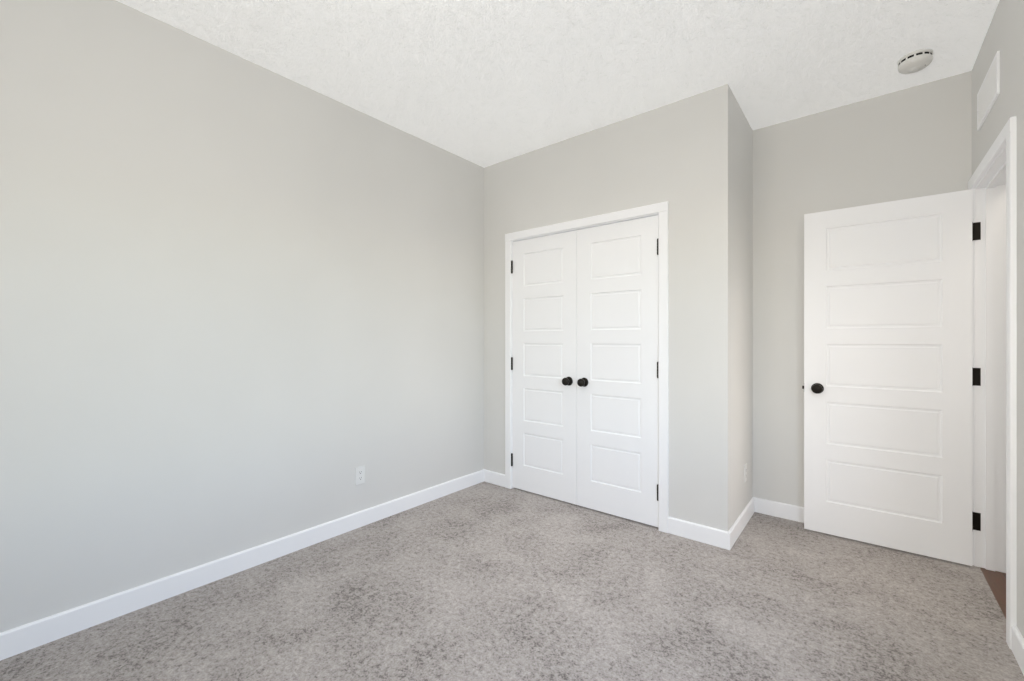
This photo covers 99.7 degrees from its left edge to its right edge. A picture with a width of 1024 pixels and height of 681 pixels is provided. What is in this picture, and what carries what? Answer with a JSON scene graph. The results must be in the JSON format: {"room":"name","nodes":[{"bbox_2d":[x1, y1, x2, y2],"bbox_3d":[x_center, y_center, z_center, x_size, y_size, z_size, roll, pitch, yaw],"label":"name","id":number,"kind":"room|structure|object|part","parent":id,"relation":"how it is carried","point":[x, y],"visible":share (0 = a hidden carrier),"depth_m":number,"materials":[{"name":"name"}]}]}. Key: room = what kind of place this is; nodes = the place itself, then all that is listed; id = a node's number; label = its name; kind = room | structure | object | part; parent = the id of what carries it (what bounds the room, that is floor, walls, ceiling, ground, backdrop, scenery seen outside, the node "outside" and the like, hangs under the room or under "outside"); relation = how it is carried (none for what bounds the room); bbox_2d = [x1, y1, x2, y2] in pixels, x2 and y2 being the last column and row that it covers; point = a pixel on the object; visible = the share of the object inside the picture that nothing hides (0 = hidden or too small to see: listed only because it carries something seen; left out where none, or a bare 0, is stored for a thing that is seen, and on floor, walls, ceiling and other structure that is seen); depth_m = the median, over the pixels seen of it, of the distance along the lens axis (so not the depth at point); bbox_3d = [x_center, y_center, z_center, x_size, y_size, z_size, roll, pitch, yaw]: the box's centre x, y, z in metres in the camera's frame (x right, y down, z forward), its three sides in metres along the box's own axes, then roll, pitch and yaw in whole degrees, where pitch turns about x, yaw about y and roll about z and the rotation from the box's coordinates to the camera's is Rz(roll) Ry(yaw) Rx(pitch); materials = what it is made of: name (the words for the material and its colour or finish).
{"room":"empty bedroom","nodes":[
{"label":"empty bedroom","id":0,"kind":"room"},
{"bbox_2d":[0,0,483,632],"bbox_3d":[-1.474,-0.143,2.368,0.115,2.740,5.439,0,0,39],"label":"wall","id":1,"kind":"structure","parent":0,"point":[240,304],"depth_m":2.17,"materials":[{"name":"beige paint"}]},
{"bbox_2d":[0,469,487,660],"bbox_3d":[-1.654,1.177,2.044,0.015,0.101,4.479,0,0,39],"label":"baseboard","id":2,"kind":"structure","parent":1,"relation":"attached to","point":[29,636],"depth_m":2.15,"materials":[{"name":"white wood"}]},
{"bbox_2d":[355,465,364,484],"bbox_3d":[-1.001,0.888,2.851,0.007,0.114,0.070,0,0,39],"label":"outlet","id":3,"kind":"object","parent":1,"relation":"attached to","point":[359,474],"visible":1,"depth_m":2.85,"materials":[{"name":"white plastic"}]},
{"bbox_2d":[0,481,1023,680],"bbox_3d":[-0.286,1.252,1.400,3.180,0.050,5.439,0,0,39],"label":"floor","id":4,"kind":"structure","parent":0,"point":[484,581],"depth_m":1.95,"materials":[{"name":"grey carpet"}]},
{"bbox_2d":[116,0,999,167],"bbox_3d":[-0.248,-1.543,1.369,3.278,0.060,5.439,0,0,39],"label":"ceiling","id":5,"kind":"structure","parent":0,"point":[484,83],"depth_m":2.28,"materials":[{"name":"white paint"}]},
{"bbox_2d":[897,48,932,73],"bbox_3d":[2.151,-1.477,2.307,0.140,0.072,0.140,0,0,39],"label":"smoke detector","id":6,"kind":"object","parent":5,"relation":"attached to","point":[915,61],"visible":1,"depth_m":2.27,"materials":[{"name":"white plastic"}]},
{"bbox_2d":[484,84,732,530],"bbox_3d":[0.550,-0.143,3.211,1.958,2.740,0.115,0,0,39],"label":"wall","id":7,"kind":"structure","parent":0,"point":[678,156],"depth_m":2.73,"materials":[{"name":"beige paint"}]},
{"bbox_2d":[511,261,512,465],"bbox_3d":[0.008,0.190,3.588,0.015,1.703,0.044,0,0,39],"label":"closet door left hinges","id":8,"kind":"object","parent":7,"relation":"attached to","point":[511,364],"visible":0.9,"depth_m":3.57,"materials":[{"name":"black metal"}]},
{"bbox_2d":[513,230,576,504],"bbox_3d":[0.230,0.200,3.376,0.609,2.030,0.103,0,0,39],"label":"closet door","id":9,"kind":"structure","parent":7,"relation":"in","point":[544,365],"depth_m":3.37,"materials":[{"name":"white paint"}]},
{"bbox_3d":[0.406,0.304,3.211,0.067,0.067,0.068,0,0,39],"label":"knob","id":10,"kind":"part","parent":9,"relation":"part of","materials":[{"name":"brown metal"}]},
{"bbox_2d":[505,201,668,532],"bbox_3d":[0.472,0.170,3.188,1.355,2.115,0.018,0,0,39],"label":"trim","id":11,"kind":"structure","parent":7,"relation":"attached to","point":[661,209],"depth_m":2.79,"materials":[{"name":"white wood"}]},
{"bbox_2d":[577,215,657,526],"bbox_3d":[0.705,0.200,2.990,0.609,2.030,0.103,0,0,39],"label":"closet door","id":12,"kind":"structure","parent":7,"relation":"in","point":[617,361],"depth_m":2.99,"materials":[{"name":"white paint"}]},
{"bbox_3d":[0.507,0.304,3.128,0.067,0.067,0.068,0,0,39],"label":"knob","id":13,"kind":"part","parent":12,"relation":"part of","materials":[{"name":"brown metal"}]},
{"bbox_2d":[657,239,657,500],"bbox_3d":[0.957,0.190,2.815,0.015,1.703,0.044,0,0,39],"label":"closet door right hinges","id":14,"kind":"object","parent":7,"relation":"attached to","point":[657,372],"visible":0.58,"depth_m":2.80,"materials":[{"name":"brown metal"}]},
{"bbox_2d":[668,516,727,549],"bbox_3d":[1.130,1.177,2.654,0.340,0.101,0.014,0,0,39],"label":"baseboard","id":15,"kind":"structure","parent":7,"relation":"attached to","point":[686,529],"depth_m":2.64,"materials":[{"name":"white wood"}]},
{"bbox_2d":[733,94,752,523],"bbox_3d":[1.495,-0.143,2.912,0.115,2.740,0.615,0,0,39],"label":"wall","id":16,"kind":"structure","parent":0,"point":[742,297],"depth_m":2.85,"materials":[{"name":"beige paint"}]},
{"bbox_2d":[728,497,755,549],"bbox_3d":[1.498,1.177,2.813,0.015,0.101,0.726,0,0,39],"label":"baseboard","id":17,"kind":"structure","parent":16,"relation":"attached to","point":[738,526],"depth_m":2.76,"materials":[{"name":"white wood"}]},
{"bbox_2d":[744,463,746,482],"bbox_3d":[1.574,0.891,2.911,0.007,0.114,0.070,0,0,39],"label":"outlet","id":18,"kind":"object","parent":16,"relation":"attached to","point":[745,472],"visible":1,"depth_m":2.90,"materials":[{"name":"white plastic"}]},
{"bbox_2d":[753,71,971,506],"bbox_3d":[1.949,-0.143,3.012,4.378,2.740,0.115,0,0,39],"label":"wall","id":19,"kind":"structure","parent":0,"point":[912,142],"depth_m":2.92,"materials":[{"name":"beige paint"}]},
{"bbox_2d":[756,498,803,522],"bbox_3d":[2.150,1.177,2.762,1.090,0.101,0.019,0,0,39],"label":"baseboard","id":20,"kind":"structure","parent":19,"relation":"attached to","point":[768,507],"depth_m":2.99,"materials":[{"name":"white wood"}]},
{"bbox_2d":[980,567,1005,617],"bbox_3d":[2.608,1.253,1.395,1.313,0.048,1.789,0,0,39],"label":"floor","id":21,"kind":"structure","parent":0,"point":[996,581],"depth_m":2.18,"materials":[{"name":"brown wood"}]},
{"bbox_2d":[972,0,1023,637],"bbox_3d":[0.942,-0.143,0.325,0.115,2.740,5.324,0,0,39],"label":"wall","id":22,"kind":"structure","parent":0,"point":[1005,34],"depth_m":1.70,"materials":[{"name":"beige paint"}]},
{"bbox_2d":[804,189,980,565],"bbox_3d":[2.208,0.200,2.561,0.790,2.030,0.171,0,0,38],"label":"entry door","id":23,"kind":"structure","parent":22,"relation":"in","point":[887,374],"depth_m":2.53,"materials":[{"name":"white paint"}]},
{"bbox_3d":[1.921,0.304,2.721,0.067,0.067,0.068,0,0,38],"label":"knob","id":24,"kind":"part","parent":23,"relation":"part of","materials":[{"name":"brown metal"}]},
{"bbox_3d":[2.507,0.195,2.338,0.044,1.683,0.044,0,0,39],"label":"entry door hinges","id":25,"kind":"part","parent":23,"relation":"part of","materials":[{"name":"black metal"}]},
{"bbox_2d":[977,50,999,130],"bbox_3d":[2.301,-1.193,2.092,0.010,0.190,0.440,0,0,39],"label":"air vent","id":26,"kind":"object","parent":22,"relation":"in","point":[988,93],"visible":1,"depth_m":2.06,"materials":[{"name":"white"}]},
{"bbox_2d":[968,116,1016,648],"bbox_3d":[2.321,0.170,2.017,0.152,2.115,0.895,0,0,39],"label":"door frame","id":27,"kind":"structure","parent":22,"relation":"attached to","point":[990,362],"depth_m":2.30,"materials":[{"name":"white wood"}]},
{"bbox_2d":[1011,625,1023,674],"bbox_3d":[0.635,1.177,0.051,0.015,0.101,4.282,0,0,39],"label":"baseboard","id":28,"kind":"structure","parent":22,"relation":"attached to","point":[1017,641],"depth_m":1.65,"materials":[{"name":"white wood"}]}
]}

